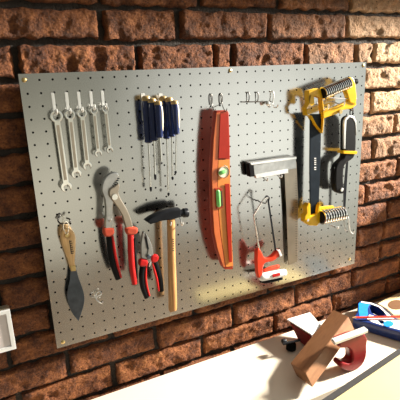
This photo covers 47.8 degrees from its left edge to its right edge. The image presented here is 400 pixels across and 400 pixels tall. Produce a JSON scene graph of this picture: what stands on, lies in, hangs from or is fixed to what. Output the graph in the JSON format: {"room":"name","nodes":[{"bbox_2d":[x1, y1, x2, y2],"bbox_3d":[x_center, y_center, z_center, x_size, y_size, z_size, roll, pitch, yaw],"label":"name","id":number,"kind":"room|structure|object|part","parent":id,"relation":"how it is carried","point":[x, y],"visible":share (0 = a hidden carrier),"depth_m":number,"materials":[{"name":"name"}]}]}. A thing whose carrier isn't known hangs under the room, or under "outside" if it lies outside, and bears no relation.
{"room":"workshop","nodes":[
{"label":"workshop","id":0,"kind":"room"},
{"bbox_2d":[0,0,399,399],"bbox_3d":[0.336,-0.063,1.310,4.303,2.563,0.053,-10,17,-25],"label":"wall","id":1,"kind":"structure","parent":0,"point":[37,36],"depth_m":1.10,"materials":[{"name":"brick"}]},
{"bbox_2d":[0,305,15,352],"bbox_3d":[-0.471,0.284,0.941,0.150,0.095,0.029,-10,17,-25],"label":"box","id":2,"kind":"object","parent":1,"relation":"attached to","point":[7,339],"visible":1,"depth_m":0.96,"materials":[{"name":"white plastic"}]},
{"bbox_3d":[-0.467,0.286,0.932,0.133,0.077,0.004,-10,17,-25],"label":"plate","id":3,"kind":"part","parent":2,"relation":"part of","materials":[{"name":"white plastic"}]},
{"bbox_2d":[18,62,365,347],"bbox_3d":[0.065,-0.022,1.133,0.900,0.600,0.012,-10,17,-25],"label":"pegboard","id":4,"kind":"object","parent":1,"relation":"attached to","point":[257,130],"visible":0.81,"depth_m":1.07,"materials":[{"name":"grey metal"}]},
{"bbox_2d":[51,93,57,115],"bbox_3d":[-0.286,-0.189,0.889,0.006,0.045,0.030,-10,17,-25],"label":"hook","id":5,"kind":"object","parent":4,"relation":"attached to","point":[52,94],"visible":1,"depth_m":0.90,"materials":[{"name":"metal"}]},
{"bbox_2d":[50,110,71,191],"bbox_3d":[-0.281,-0.097,0.912,0.027,0.168,0.006,-10,17,-25],"label":"wrench","id":6,"kind":"object","parent":5,"relation":"hanging from","point":[57,124],"visible":1,"depth_m":0.91,"materials":[{"name":"metal"}]},
{"bbox_3d":[-0.280,-0.095,0.911,0.008,0.112,0.001,-10,17,-25],"label":"shank panel","id":7,"kind":"part","parent":6,"relation":"part of","materials":[{"name":"metal"}]},
{"bbox_2d":[57,213,70,224],"bbox_3d":[-0.287,0.040,0.943,0.040,0.018,0.017,10,20,38],"label":"wire hook","id":8,"kind":"object","parent":4,"relation":"attached to","point":[59,213],"visible":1,"depth_m":0.94,"materials":[{"name":"silver metal"}]},
{"bbox_2d":[64,92,70,113],"bbox_3d":[-0.263,-0.193,0.900,0.006,0.044,0.030,-10,17,-25],"label":"hook","id":9,"kind":"object","parent":4,"relation":"attached to","point":[65,93],"visible":1,"depth_m":0.91,"materials":[{"name":"metal"}]},
{"bbox_2d":[64,110,80,178],"bbox_3d":[-0.259,-0.113,0.920,0.022,0.141,0.006,-10,17,-25],"label":"wrench","id":10,"kind":"object","parent":9,"relation":"hanging from","point":[70,120],"visible":1,"depth_m":0.92,"materials":[{"name":"metal"}]},
{"bbox_3d":[-0.258,-0.112,0.918,0.006,0.093,0.001,-10,17,-25],"label":"shank panel","id":11,"kind":"part","parent":10,"relation":"part of","materials":[{"name":"metal"}]},
{"bbox_2d":[77,92,83,112],"bbox_3d":[-0.241,-0.197,0.910,0.006,0.042,0.030,-10,17,-25],"label":"hook","id":12,"kind":"object","parent":4,"relation":"attached to","point":[78,93],"visible":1,"depth_m":0.92,"materials":[{"name":"metal"}]},
{"bbox_2d":[77,108,91,169],"bbox_3d":[-0.237,-0.124,0.928,0.020,0.127,0.006,-10,17,-25],"label":"wrench","id":13,"kind":"object","parent":12,"relation":"hanging from","point":[82,118],"visible":1,"depth_m":0.93,"materials":[{"name":"metal"}]},
{"bbox_3d":[-0.237,-0.122,0.926,0.005,0.082,0.001,-10,17,-25],"label":"shank panel","id":14,"kind":"part","parent":13,"relation":"part of","materials":[{"name":"metal"}]},
{"bbox_2d":[89,91,95,109],"bbox_3d":[-0.219,-0.203,0.920,0.006,0.038,0.030,-10,17,-25],"label":"hook","id":15,"kind":"object","parent":4,"relation":"attached to","point":[90,92],"visible":1,"depth_m":0.93,"materials":[{"name":"metal"}]},
{"bbox_2d":[90,106,101,156],"bbox_3d":[-0.216,-0.141,0.935,0.016,0.105,0.006,-10,17,-25],"label":"wrench","id":16,"kind":"object","parent":15,"relation":"hanging from","point":[94,117],"visible":1,"depth_m":0.93,"materials":[{"name":"metal"}]},
{"bbox_3d":[-0.215,-0.140,0.933,0.004,0.067,0.001,-10,17,-25],"label":"shank panel","id":17,"kind":"part","parent":16,"relation":"part of","materials":[{"name":"metal"}]},
{"bbox_2d":[90,291,102,303],"bbox_3d":[-0.237,0.223,1.027,0.029,0.029,0.013,-3,16,-1],"label":"wire hook","id":18,"kind":"object","parent":4,"relation":"attached to","point":[95,297],"visible":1,"depth_m":1.02,"materials":[{"name":"metal"}]},
{"bbox_2d":[100,91,106,108],"bbox_3d":[-0.198,-0.207,0.930,0.006,0.037,0.030,-10,17,-25],"label":"hook","id":19,"kind":"object","parent":4,"relation":"attached to","point":[102,92],"visible":1,"depth_m":0.94,"materials":[{"name":"metal"}]},
{"bbox_2d":[101,105,112,152],"bbox_3d":[-0.194,-0.147,0.945,0.016,0.100,0.006,-10,17,-25],"label":"wrench","id":20,"kind":"object","parent":19,"relation":"hanging from","point":[106,120],"visible":1,"depth_m":0.94,"materials":[{"name":"metal"}]},
{"bbox_3d":[-0.193,-0.147,0.943,0.005,0.066,0.001,-10,17,-25],"label":"shank panel","id":21,"kind":"part","parent":20,"relation":"part of","materials":[{"name":"metal"}]},
{"bbox_2d":[219,93,226,111],"bbox_3d":[0.055,-0.226,1.042,0.010,0.041,0.054,-6,16,-13],"label":"hook","id":22,"kind":"object","parent":4,"relation":"attached to","point":[220,93],"visible":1,"depth_m":1.06,"materials":[{"name":"metal"}]},
{"bbox_2d":[209,110,232,268],"bbox_3d":[0.052,-0.012,1.080,0.055,0.398,0.027,-10,17,-25],"label":"spirit level","id":23,"kind":"object","parent":22,"relation":"hanging from","point":[219,157],"visible":1,"depth_m":1.07,"materials":[{"name":"orange plastic"}]},
{"bbox_3d":[0.061,0.037,1.094,0.038,0.276,0.002,-10,17,-25],"label":"panel","id":24,"kind":"part","parent":23,"relation":"part of","materials":[{"name":"orange plastic"}]},
{"bbox_2d":[241,91,277,107],"bbox_3d":[0.146,-0.244,1.104,0.098,0.044,0.022,-10,17,-25],"label":"hook","id":25,"kind":"object","parent":4,"relation":"attached to","point":[267,103],"visible":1,"depth_m":1.11,"materials":[{"name":"metal"}]},
{"bbox_3d":[-0.067,-0.201,0.980,0.025,0.062,0.058,-10,17,-25],"label":"rack","id":26,"kind":"object","parent":4,"relation":"attached to","visible":0},
{"bbox_2d":[159,96,170,195],"bbox_3d":[-0.074,-0.117,1.005,0.021,0.224,0.018,-10,17,-25],"label":"screwdriver","id":27,"kind":"object","parent":26,"relation":"hanging from","point":[161,98],"visible":0.77,"depth_m":0.99,"materials":[{"name":"blue plastic"}]},
{"bbox_3d":[-0.077,-0.178,0.988,0.021,0.090,0.018,-10,17,-25],"label":"handle","id":28,"kind":"part","parent":27,"relation":"part of","materials":[{"name":"blue plastic"}]},
{"bbox_2d":[165,97,175,179],"bbox_3d":[-0.062,-0.133,0.987,0.019,0.182,0.018,-10,17,-25],"label":"screwdriver","id":29,"kind":"object","parent":26,"relation":"hanging from","point":[168,100],"visible":0.88,"depth_m":0.97,"materials":[{"name":"blue plastic"}]},
{"bbox_3d":[-0.064,-0.177,0.975,0.019,0.082,0.017,-10,17,-25],"label":"handle","id":30,"kind":"part","parent":29,"relation":"part of","materials":[{"name":"blue plastic"}]},
{"bbox_2d":[171,100,179,173],"bbox_3d":[-0.051,-0.134,0.973,0.018,0.158,0.016,-10,17,-25],"label":"screwdriver","id":31,"kind":"object","parent":26,"relation":"hanging from","point":[174,103],"visible":1,"depth_m":0.96,"materials":[{"name":"blue plastic"}]},
{"bbox_3d":[-0.052,-0.174,0.962,0.016,0.069,0.016,-10,17,-25],"label":"handle","id":32,"kind":"part","parent":31,"relation":"part of","materials":[{"name":"blue plastic"}]},
{"bbox_3d":[-0.102,-0.195,0.964,0.028,0.066,0.058,-10,17,-25],"label":"rack","id":33,"kind":"object","parent":4,"relation":"attached to","visible":0},
{"bbox_2d":[141,96,152,191],"bbox_3d":[-0.111,-0.120,0.985,0.020,0.210,0.019,-10,17,-25],"label":"screwdriver","id":34,"kind":"object","parent":33,"relation":"hanging from","point":[144,99],"visible":0.85,"depth_m":0.97,"materials":[{"name":"blue plastic"}]},
{"bbox_3d":[-0.113,-0.171,0.971,0.020,0.096,0.019,-10,17,-25],"label":"handle","id":35,"kind":"part","parent":34,"relation":"part of","materials":[{"name":"blue plastic"}]},
{"bbox_2d":[148,98,157,179],"bbox_3d":[-0.098,-0.129,0.970,0.020,0.176,0.018,-10,17,-25],"label":"screwdriver","id":36,"kind":"object","parent":33,"relation":"hanging from","point":[151,112],"visible":0.88,"depth_m":0.95,"materials":[{"name":"blue plastic"}]},
{"bbox_3d":[-0.100,-0.169,0.959,0.019,0.086,0.018,-10,17,-25],"label":"handle","id":37,"kind":"part","parent":36,"relation":"part of","materials":[{"name":"blue plastic"}]},
{"bbox_2d":[154,101,163,163],"bbox_3d":[-0.085,-0.142,0.954,0.018,0.134,0.017,-10,17,-25],"label":"screwdriver","id":38,"kind":"object","parent":33,"relation":"hanging from","point":[158,109],"visible":1,"depth_m":0.94,"materials":[{"name":"blue plastic"}]},
{"bbox_3d":[-0.086,-0.167,0.946,0.017,0.074,0.016,-10,17,-25],"label":"handle","id":39,"kind":"part","parent":38,"relation":"part of","materials":[{"name":"blue plastic"}]},
{"bbox_3d":[-0.116,0.147,1.051,0.024,0.021,0.054,-10,17,-25],"label":"wire hook","id":40,"kind":"object","parent":4,"relation":"attached to","visible":0},
{"bbox_2d":[138,231,163,298],"bbox_3d":[-0.115,0.148,1.036,0.058,0.162,0.016,-10,17,-25],"label":"pliers","id":41,"kind":"object","parent":40,"relation":"hanging from","point":[147,255],"visible":1,"depth_m":1.03,"materials":[{"name":"metal"}]},
{"bbox_3d":[-0.122,0.185,1.037,0.011,0.082,0.005,-10,17,-25],"label":"grip trim","id":42,"kind":"part","parent":41,"relation":"part of","materials":[{"name":"red rubber"}]},
{"bbox_3d":[-0.103,0.179,1.046,0.014,0.074,0.006,-10,17,-25],"label":"grip trim","id":43,"kind":"part","parent":41,"relation":"part of","materials":[{"name":"red rubber"}]},
{"bbox_3d":[-0.071,0.046,1.045,0.020,0.013,0.062,-10,17,-25],"label":"wire hook","id":44,"kind":"object","parent":4,"relation":"attached to","visible":0},
{"bbox_2d":[144,207,188,311],"bbox_3d":[-0.072,0.145,1.055,0.105,0.256,0.023,-10,17,-25],"label":"hammer","id":45,"kind":"object","parent":44,"relation":"hanging from","point":[169,214],"visible":1,"depth_m":1.04,"materials":[{"name":"brown wood"}]},
{"bbox_3d":[-0.066,0.149,1.058,0.029,0.248,0.017,-10,17,-25],"label":"handle","id":46,"kind":"part","parent":45,"relation":"part of","materials":[{"name":"brown wood"}]},
{"bbox_3d":[0.160,0.002,1.158,0.010,0.015,0.051,-10,17,-25],"label":"wire hook","id":47,"kind":"object","parent":4,"relation":"attached to","visible":0},
{"bbox_2d":[253,195,286,282],"bbox_3d":[0.182,0.104,1.179,0.102,0.246,0.030,-10,17,-25],"label":"junior hacksaw","id":48,"kind":"object","parent":47,"relation":"hanging from","point":[260,260],"visible":1,"depth_m":1.18,"materials":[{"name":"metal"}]},
{"bbox_3d":[0.156,0.066,1.153,0.044,0.148,0.004,-10,17,-25],"label":"frame","id":49,"kind":"part","parent":48,"relation":"part of","materials":[{"name":"metal"}]},
{"bbox_3d":[0.186,0.066,1.169,0.030,0.149,0.001,-10,17,-25],"label":"blade","id":50,"kind":"part","parent":48,"relation":"part of","materials":[{"name":"black metal"}]},
{"bbox_3d":[0.404,-0.248,1.221,0.021,0.012,0.048,-10,17,-25],"label":"wire hook","id":51,"kind":"object","parent":4,"relation":"attached to","visible":0},
{"bbox_2d":[331,108,356,206],"bbox_3d":[0.396,-0.098,1.245,0.075,0.306,0.026,-10,17,-25],"label":"saw","id":52,"kind":"object","parent":51,"relation":"hanging from","point":[348,131],"visible":0.97,"depth_m":1.23,"materials":[{"name":"black plastic"}]},
{"bbox_3d":[0.409,-0.032,1.271,0.013,0.164,0.001,-10,17,-25],"label":"blade","id":53,"kind":"part","parent":52,"relation":"part of","materials":[{"name":"silver metal"}]},
{"bbox_3d":[0.405,-0.184,1.219,0.049,0.090,0.006,-10,17,-25],"label":"handle trim","id":54,"kind":"part","parent":52,"relation":"part of","materials":[{"name":"metal"}]},
{"bbox_3d":[0.204,-0.065,1.168,0.014,0.009,0.044,-10,17,-25],"label":"wire hook","id":55,"kind":"object","parent":4,"relation":"attached to","visible":0},
{"bbox_2d":[245,156,297,264],"bbox_3d":[0.198,0.042,1.199,0.166,0.309,0.019,-10,17,-25],"label":"square","id":56,"kind":"object","parent":55,"relation":"hanging from","point":[287,165],"visible":1,"depth_m":1.20,"materials":[{"name":"metal"}]},
{"bbox_3d":[0.248,0.041,1.229,0.052,0.291,0.002,-10,17,-25],"label":"blade","id":57,"kind":"part","parent":56,"relation":"part of","materials":[{"name":"metal"}]},
{"bbox_3d":[-0.197,0.042,0.979,0.013,0.019,0.059,-10,17,-25],"label":"wire hook","id":58,"kind":"object","parent":4,"relation":"attached to","visible":0},
{"bbox_2d":[101,172,137,284],"bbox_3d":[-0.174,0.067,0.983,0.075,0.262,0.023,-10,17,-25],"label":"pliers","id":59,"kind":"object","parent":58,"relation":"hanging from","point":[110,194],"visible":1,"depth_m":0.97,"materials":[{"name":"metal"}]},
{"bbox_3d":[-0.183,0.126,0.991,0.015,0.101,0.006,-10,17,-25],"label":"grip trim","id":60,"kind":"part","parent":59,"relation":"part of","materials":[{"name":"red rubber"}]},
{"bbox_3d":[-0.145,0.131,1.009,0.009,0.099,0.009,-10,17,-25],"label":"grip trim","id":61,"kind":"part","parent":59,"relation":"part of","materials":[{"name":"black rubber"}]},
{"bbox_3d":[1.065,1.521,0.352,3.850,0.020,3.060,-10,17,-25],"label":"floor","id":62,"kind":"structure","parent":0,"visible":0},
{"bbox_2d":[92,298,399,399],"bbox_3d":[0.398,0.816,1.387,2.550,0.825,0.268,-10,17,-25],"label":"workbench","id":63,"kind":"object","parent":62,"relation":"on","point":[263,370],"visible":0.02,"depth_m":1.17,"materials":[{"name":"white"}]},
{"bbox_2d":[281,312,320,351],"bbox_3d":[0.287,0.387,1.295,0.149,0.057,0.099,-10,17,-25],"label":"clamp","id":64,"kind":"object","parent":63,"relation":"on","point":[304,326],"visible":0.81,"depth_m":1.29,"materials":[{"name":"red metal"}]},
{"bbox_3d":[0.257,0.413,1.272,0.028,0.020,0.028,-10,17,-25],"label":"screw knob","id":65,"kind":"part","parent":64,"relation":"part of","materials":[{"name":"black plastic"}]},
{"bbox_2d":[291,310,353,386],"bbox_3d":[0.332,0.388,1.208,0.079,0.099,0.288,11,21,40],"label":"wood block","id":66,"kind":"object","parent":63,"relation":"on","point":[316,355],"visible":1,"depth_m":1.17,"materials":[{"name":"brown wood"}]},
{"bbox_2d":[331,327,367,370],"bbox_3d":[0.380,0.392,1.166,0.117,0.112,0.034,-10,17,-25],"label":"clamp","id":67,"kind":"object","parent":63,"relation":"on","point":[354,342],"visible":1,"depth_m":1.16,"materials":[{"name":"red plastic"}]},
{"bbox_2d":[322,348,399,399],"bbox_3d":[0.469,0.458,1.096,0.416,0.016,0.150,-13,19,-34],"label":"plywood sheet","id":68,"kind":"object","parent":63,"relation":"on","point":[381,381],"visible":1,"depth_m":1.10,"materials":[{"name":"beige wood"}]},
{"bbox_2d":[353,301,399,340],"bbox_3d":[0.659,0.382,1.297,0.434,0.034,0.132,9,19,35],"label":"paint tray","id":69,"kind":"object","parent":63,"relation":"on","point":[385,327],"visible":0.98,"depth_m":1.34,"materials":[{"name":"blue plastic"}]},
{"bbox_2d":[352,316,399,318],"bbox_3d":[0.584,0.348,1.345,0.258,0.007,0.007,-2,16,2],"label":"pencil","id":70,"kind":"object","parent":69,"relation":"on","point":[356,317],"visible":1,"depth_m":1.34,"materials":[{"name":"red wood"}]},
{"bbox_3d":[0.566,0.362,1.327,0.138,0.002,0.059,8,19,33],"label":"handle","id":71,"kind":"part","parent":69,"relation":"part of","materials":[{"name":"plastic"}]},
{"bbox_2d":[377,293,399,318],"bbox_3d":[0.711,0.337,1.482,0.276,0.021,0.128,-10,17,-25],"label":"tape roll","id":72,"kind":"object","parent":63,"relation":"on","point":[391,305],"visible":0.94,"depth_m":1.45,"materials":[{"name":"beige paper"}]},
{"bbox_3d":[-0.280,0.059,0.940,0.013,0.034,0.013,-10,17,-25],"label":"cord","id":73,"kind":"object","parent":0,"visible":0},
{"bbox_2d":[60,227,83,320],"bbox_3d":[-0.276,0.164,0.982,0.036,0.224,0.018,-10,17,-25],"label":"knife","id":74,"kind":"object","parent":73,"relation":"hanging from","point":[75,294],"visible":1,"depth_m":0.98,"materials":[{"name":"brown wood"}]},
{"bbox_3d":[-0.280,0.104,0.965,0.031,0.099,0.014,-10,17,-25],"label":"handle","id":75,"kind":"part","parent":74,"relation":"part of","materials":[{"name":"brown wood"}]},
{"bbox_3d":[-0.275,0.208,0.994,0.036,0.132,0.002,-10,17,-25],"label":"blade","id":76,"kind":"part","parent":74,"relation":"part of","materials":[{"name":"metal"}]},
{"bbox_3d":[0.368,-0.256,1.194,0.018,0.013,0.059,-10,17,-25],"label":"wire hook","id":77,"kind":"object","parent":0,"visible":0},
{"bbox_2d":[301,77,358,225],"bbox_3d":[0.344,-0.123,1.198,0.171,0.390,0.050,-10,17,-25],"label":"saw","id":78,"kind":"object","parent":77,"relation":"hanging from","point":[313,214],"visible":1,"depth_m":1.18,"materials":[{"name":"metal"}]},
{"bbox_3d":[0.303,-0.088,1.196,0.038,0.280,0.004,-10,17,-25],"label":"blade","id":79,"kind":"part","parent":78,"relation":"part of","materials":[{"name":"black metal"}]},
{"bbox_3d":[0.355,0.023,1.265,0.057,0.016,0.010,-10,17,-25],"label":"arm","id":80,"kind":"part","parent":78,"relation":"part of","materials":[{"name":"yellow metal"}]},
{"bbox_3d":[0.363,-0.239,1.182,0.112,0.044,0.014,-10,17,-25],"label":"rail","id":81,"kind":"part","parent":78,"relation":"part of","materials":[{"name":"yellow metal"}]}
]}

